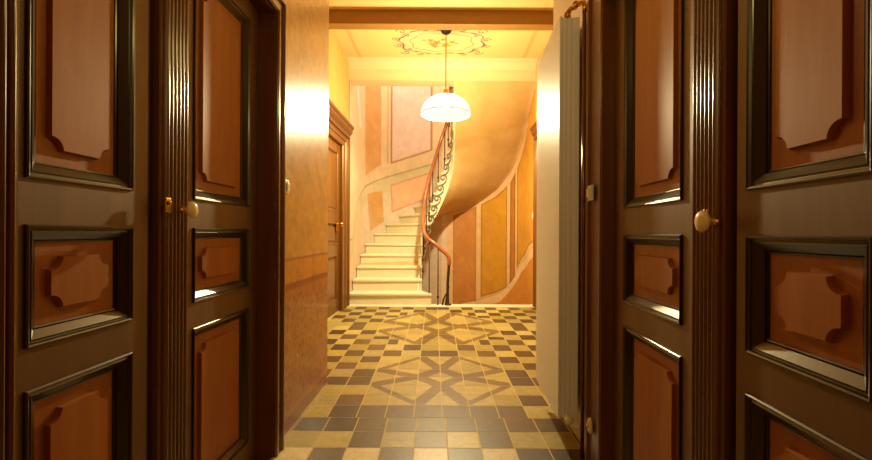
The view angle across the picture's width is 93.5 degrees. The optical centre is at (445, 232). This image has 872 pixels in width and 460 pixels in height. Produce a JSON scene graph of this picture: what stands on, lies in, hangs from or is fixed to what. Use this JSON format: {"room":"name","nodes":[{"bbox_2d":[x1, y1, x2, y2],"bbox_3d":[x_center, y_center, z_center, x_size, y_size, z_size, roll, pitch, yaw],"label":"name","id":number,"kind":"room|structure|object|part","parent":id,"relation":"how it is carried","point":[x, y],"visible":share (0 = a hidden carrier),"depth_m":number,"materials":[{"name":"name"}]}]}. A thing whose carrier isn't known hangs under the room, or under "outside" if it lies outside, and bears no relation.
{"room":"historic interior","nodes":[
{"label":"historic interior","id":0,"kind":"room"},
{"bbox_2d":[284,0,328,440],"bbox_3d":[-1.164,-0.756,-0.200,0.665,3.680,6.200,0,0,0],"label":"wall","id":1,"kind":"structure","parent":0,"point":[307,21],"depth_m":2.44,"materials":[{"name":"paint"}]},
{"bbox_2d":[0,0,286,459],"bbox_3d":[-0.883,-0.036,1.359,0.153,2.242,1.418,0,0,0],"label":"door","id":2,"kind":"structure","parent":1,"relation":"in","point":[143,142],"depth_m":1.22,"materials":[{"name":"brown wood"}]},
{"bbox_3d":[-0.942,0.654,1.035,0.042,0.550,0.230,0,0,0],"label":"panel","id":3,"kind":"part","parent":2,"relation":"part of","materials":[{"name":"brown wood"}]},
{"bbox_3d":[-0.939,0.116,1.035,0.042,0.198,0.230,0,0,0],"label":"panel","id":4,"kind":"part","parent":2,"relation":"part of","materials":[{"name":"brown wood"}]},
{"bbox_3d":[-0.936,-0.553,1.035,0.042,0.792,0.230,0,0,0],"label":"panel","id":5,"kind":"part","parent":2,"relation":"part of","materials":[{"name":"brown wood"}]},
{"bbox_3d":[-0.917,0.116,1.035,0.029,0.270,0.302,0,0,0],"label":"panel moulding","id":6,"kind":"part","parent":2,"relation":"part of","materials":[{"name":"brown wood"}]},
{"bbox_3d":[-0.920,0.654,1.035,0.029,0.622,0.302,0,0,0],"label":"panel moulding","id":7,"kind":"part","parent":2,"relation":"part of","materials":[{"name":"black wood"}]},
{"bbox_3d":[-0.914,-0.553,1.035,0.029,0.864,0.302,0,0,0],"label":"panel moulding","id":8,"kind":"part","parent":2,"relation":"part of","materials":[{"name":"brown wood"}]},
{"bbox_3d":[-0.873,-0.088,1.290,0.014,0.046,0.026,0,0,0],"label":"keyhole plate","id":9,"kind":"part","parent":2,"relation":"part of","materials":[{"name":"gold metal"}]},
{"bbox_3d":[-0.836,-0.076,1.352,0.027,0.055,0.050,0,0,0],"label":"knob","id":10,"kind":"part","parent":2,"relation":"part of","materials":[{"name":"gold metal"}]},
{"bbox_3d":[-0.942,0.654,1.681,0.042,0.550,0.346,0,0,0],"label":"panel","id":11,"kind":"part","parent":2,"relation":"part of","materials":[{"name":"brown wood"}]},
{"bbox_3d":[-0.939,0.116,1.681,0.042,0.198,0.346,0,0,0],"label":"panel","id":12,"kind":"part","parent":2,"relation":"part of","materials":[{"name":"brown wood"}]},
{"bbox_3d":[-0.936,-0.553,1.681,0.042,0.792,0.346,0,0,0],"label":"panel","id":13,"kind":"part","parent":2,"relation":"part of","materials":[{"name":"brown wood"}]},
{"bbox_3d":[-0.920,0.654,1.681,0.029,0.622,0.418,0,0,0],"label":"panel moulding","id":14,"kind":"part","parent":2,"relation":"part of","materials":[{"name":"black wood"}]},
{"bbox_3d":[-0.917,0.116,1.681,0.029,0.270,0.418,0,0,0],"label":"panel moulding","id":15,"kind":"part","parent":2,"relation":"part of","materials":[{"name":"brown wood"}]},
{"bbox_3d":[-0.914,-0.553,1.681,0.029,0.864,0.418,0,0,0],"label":"panel moulding","id":16,"kind":"part","parent":2,"relation":"part of","materials":[{"name":"brown wood"}]},
{"bbox_3d":[-0.836,-0.035,1.359,0.058,2.242,1.418,0,0,0],"label":"casing","id":17,"kind":"part","parent":2,"relation":"part of","materials":[{"name":"brown wood"}]},
{"bbox_2d":[286,180,289,193],"bbox_3d":[-0.824,-0.239,2.125,0.020,0.070,0.060,0,0,0],"label":"light switch","id":18,"kind":"object","parent":1,"relation":"attached to","point":[287,181],"visible":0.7,"depth_m":2.12,"materials":[{"name":"beige plastic"}]},
{"bbox_2d":[329,29,348,120],"bbox_3d":[-1.721,-0.759,4.550,0.500,3.680,3.300,0,0,0],"label":"wall","id":19,"kind":"structure","parent":0,"point":[338,61],"depth_m":5.58,"materials":[{"name":"paint"}]},
{"bbox_2d":[328,99,353,317],"bbox_3d":[-1.456,-0.248,5.270,0.155,2.660,1.700,0,0,0],"label":"door","id":20,"kind":"structure","parent":19,"relation":"in","point":[340,130],"depth_m":5.58,"materials":[{"name":"brown wood"}]},
{"bbox_3d":[-1.488,-0.688,5.250,0.030,0.820,0.700,0,0,0],"label":"panel","id":21,"kind":"part","parent":20,"relation":"part of","materials":[{"name":"brown wood"}]},
{"bbox_3d":[-1.492,0.012,5.250,0.030,0.300,0.700,0,0,0],"label":"panel","id":22,"kind":"part","parent":20,"relation":"part of","materials":[{"name":"brown wood"}]},
{"bbox_3d":[-1.495,0.612,5.250,0.030,0.620,0.700,0,0,0],"label":"panel","id":23,"kind":"part","parent":20,"relation":"part of","materials":[{"name":"brown wood"}]},
{"bbox_3d":[-1.430,-1.478,5.270,0.115,0.200,1.700,0,0,0],"label":"cornice","id":24,"kind":"part","parent":20,"relation":"part of","materials":[{"name":"brown wood"}]},
{"bbox_2d":[253,307,584,459],"bbox_3d":[-0.006,1.190,1.360,3.240,0.201,9.320,0,0,0],"label":"floor","id":25,"kind":"structure","parent":0,"point":[404,383],"depth_m":2.81,"materials":[{"name":"tile"}]},
{"bbox_2d":[347,304,534,307],"bbox_3d":[-0.056,1.184,6.120,2.940,0.212,0.200,0,0,0],"label":"threshold","id":26,"kind":"object","parent":25,"relation":"on","point":[350,305],"visible":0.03,"depth_m":6.07,"materials":[{"name":"beige stone"}]},
{"bbox_2d":[350,81,534,305],"bbox_3d":[-0.045,-0.994,7.248,2.832,4.667,2.336,0,0,0],"label":"staircase","id":27,"kind":"structure","parent":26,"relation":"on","point":[484,146],"depth_m":6.98,"materials":[{"name":"beige stone"}]},
{"bbox_3d":[-0.148,-1.422,6.697,0.502,3.812,1.196,0,0,0],"label":"handrail","id":28,"kind":"part","parent":27,"relation":"part of","materials":[{"name":"brown wood"}]},
{"bbox_3d":[0.007,0.787,6.130,0.147,0.611,0.100,0,0,0],"label":"newel post","id":29,"kind":"part","parent":27,"relation":"part of","materials":[{"name":"metal"}]},
{"bbox_2d":[329,0,552,57],"bbox_3d":[0.014,-2.715,1.500,4.000,0.250,9.600,0,0,0],"label":"ceiling","id":30,"kind":"structure","parent":0,"point":[354,43],"depth_m":5.45,"materials":[{"name":"beige paint"}]},
{"bbox_2d":[329,9,552,30],"bbox_3d":[-0.037,-2.513,4.830,3.100,0.174,0.140,0,0,0],"label":"beam","id":31,"kind":"structure","parent":30,"relation":"attached to","point":[351,19],"depth_m":4.76,"materials":[{"name":"brown wood"}]},
{"bbox_2d":[420,30,470,121],"bbox_3d":[-0.001,-2.032,5.120,0.630,1.116,0.630,0,0,0],"label":"pendant lamp","id":32,"kind":"object","parent":30,"relation":"hanging from","point":[445,104],"visible":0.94,"depth_m":5.10,"materials":[{"name":"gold metal"}]},
{"bbox_3d":[-0.003,-1.637,5.120,0.090,0.165,0.090,0,0,0],"label":"bulb","id":33,"kind":"part","parent":32,"relation":"part of","materials":[{"name":"white glass"}]},
{"bbox_3d":[-0.001,-2.145,5.120,0.013,0.710,0.013,0,0,-22],"label":"cord","id":34,"kind":"part","parent":32,"relation":"part of","materials":[{"name":"gold metal"}]},
{"bbox_2d":[349,82,534,304],"bbox_3d":[-0.046,-0.785,7.310,2.840,6.650,2.220,0,0,0],"label":"wall","id":35,"kind":"structure","parent":0,"point":[488,242],"depth_m":7.99,"materials":[{"name":"paint"}]},
{"bbox_2d":[347,57,537,86],"bbox_3d":[-0.037,-2.548,6.255,3.100,0.485,0.390,0,0,0],"label":"beam","id":36,"kind":"structure","parent":0,"point":[363,71],"depth_m":6.20,"materials":[{"name":"beige paint"}]},
{"bbox_2d":[535,31,552,120],"bbox_3d":[1.594,-0.742,4.450,0.500,3.680,3.500,0,0,0],"label":"wall","id":37,"kind":"structure","parent":0,"point":[539,56],"depth_m":6.12,"materials":[{"name":"paint"}]},
{"bbox_2d":[530,120,536,307],"bbox_3d":[1.324,-0.233,5.270,0.155,2.660,1.700,0,0,0],"label":"door","id":38,"kind":"structure","parent":37,"relation":"in","point":[533,129],"depth_m":6.02,"materials":[{"name":"brown wood"}]},
{"bbox_3d":[1.310,-1.463,5.270,0.115,0.200,1.700,0,0,0],"label":"cornice","id":39,"kind":"part","parent":38,"relation":"part of","materials":[{"name":"brown wood"}]},
{"bbox_3d":[1.343,-0.143,5.250,0.115,2.480,1.620,0,0,0],"label":"casing","id":40,"kind":"part","parent":38,"relation":"part of","materials":[{"name":"brown wood"}]},
{"bbox_2d":[536,0,586,458],"bbox_3d":[0.632,-0.025,2.323,0.109,2.237,0.693,0,0,2],"label":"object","id":41,"kind":"object","parent":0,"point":[558,80],"visible":1,"depth_m":2.08,"materials":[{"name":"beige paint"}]},
{"bbox_3d":[0.586,-0.078,2.365,0.013,2.038,0.580,0,0,2],"label":"panel","id":42,"kind":"part","parent":41,"relation":"part of","materials":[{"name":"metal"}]},
{"bbox_3d":[0.671,-0.077,2.363,0.020,2.038,0.572,0,0,2],"label":"panel","id":43,"kind":"part","parent":41,"relation":"part of","materials":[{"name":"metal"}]},
{"bbox_2d":[553,0,587,449],"bbox_3d":[1.041,-0.745,2.368,0.676,3.680,0.827,0,0,0],"label":"wall","id":44,"kind":"structure","parent":0,"point":[560,7],"depth_m":2.16,"materials":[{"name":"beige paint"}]},
{"bbox_3d":[0.946,-0.745,-0.677,0.822,3.680,5.313,0,0,0],"label":"wall","id":45,"kind":"structure","parent":0,"visible":0},
{"bbox_2d":[585,0,871,459],"bbox_3d":[0.688,-0.001,1.104,0.123,2.190,1.714,0,0,2],"label":"door","id":46,"kind":"structure","parent":45,"relation":"in","point":[728,304],"depth_m":1.01,"materials":[{"name":"brown wood"}]},
{"bbox_2d":[586,418,591,433],"bbox_3d":[0.650,0.878,1.868,0.019,0.072,0.045,0,0,2],"label":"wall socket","id":47,"kind":"object","parent":46,"relation":"attached to","point":[589,420],"visible":1,"depth_m":1.86,"materials":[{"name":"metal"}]},
{"bbox_2d":[586,185,593,200],"bbox_3d":[0.654,-0.182,1.868,0.022,0.070,0.050,0,0,2],"label":"light switch","id":48,"kind":"object","parent":46,"relation":"attached to","point":[590,189],"visible":1,"depth_m":1.85,"materials":[{"name":"beige plastic"}]},
{"bbox_3d":[0.660,-0.002,1.105,0.040,2.190,1.714,0,0,2],"label":"casing","id":49,"kind":"part","parent":46,"relation":"part of","materials":[{"name":"brown wood"}]},
{"bbox_3d":[0.712,0.678,1.427,0.029,0.622,0.419,0,0,2],"label":"panel moulding","id":50,"kind":"part","parent":46,"relation":"part of","materials":[{"name":"black wood"}]},
{"bbox_3d":[0.714,0.140,1.427,0.029,0.270,0.419,0,0,2],"label":"panel moulding","id":51,"kind":"part","parent":46,"relation":"part of","materials":[{"name":"brown wood"}]},
{"bbox_3d":[0.718,-0.529,1.427,0.029,0.864,0.419,0,0,2],"label":"panel moulding","id":52,"kind":"part","parent":46,"relation":"part of","materials":[{"name":"brown wood"}]},
{"bbox_3d":[0.734,0.678,1.426,0.042,0.550,0.347,0,0,2],"label":"panel","id":53,"kind":"part","parent":46,"relation":"part of","materials":[{"name":"brown wood"}]},
{"bbox_3d":[0.737,0.140,1.426,0.042,0.198,0.347,0,0,2],"label":"panel","id":54,"kind":"part","parent":46,"relation":"part of","materials":[{"name":"brown wood"}]},
{"bbox_3d":[0.740,-0.529,1.426,0.042,0.792,0.347,0,0,2],"label":"panel","id":55,"kind":"part","parent":46,"relation":"part of","materials":[{"name":"brown wood"}]},
{"bbox_3d":[0.638,-0.029,1.021,0.027,0.055,0.050,0,0,2],"label":"knob","id":56,"kind":"part","parent":46,"relation":"part of","materials":[{"name":"gold metal"}]},
{"bbox_3d":[0.717,0.678,0.798,0.042,0.550,0.218,0,0,2],"label":"panel","id":57,"kind":"part","parent":46,"relation":"part of","materials":[{"name":"brown wood"}]},
{"bbox_3d":[0.695,0.678,0.798,0.029,0.622,0.290,0,0,2],"label":"panel moulding","id":58,"kind":"part","parent":46,"relation":"part of","materials":[{"name":"black wood"}]},
{"bbox_3d":[0.698,0.140,0.798,0.029,0.270,0.290,0,0,2],"label":"panel moulding","id":59,"kind":"part","parent":46,"relation":"part of","materials":[{"name":"black wood"}]},
{"bbox_3d":[0.701,-0.529,0.798,0.029,0.864,0.290,0,0,2],"label":"panel moulding","id":60,"kind":"part","parent":46,"relation":"part of","materials":[{"name":"brown wood"}]},
{"bbox_3d":[0.720,0.140,0.798,0.042,0.198,0.218,0,0,2],"label":"panel","id":61,"kind":"part","parent":46,"relation":"part of","materials":[{"name":"brown wood"}]},
{"bbox_3d":[0.723,-0.529,0.798,0.042,0.792,0.218,0,0,2],"label":"panel","id":62,"kind":"part","parent":46,"relation":"part of","materials":[{"name":"brown wood"}]}
]}

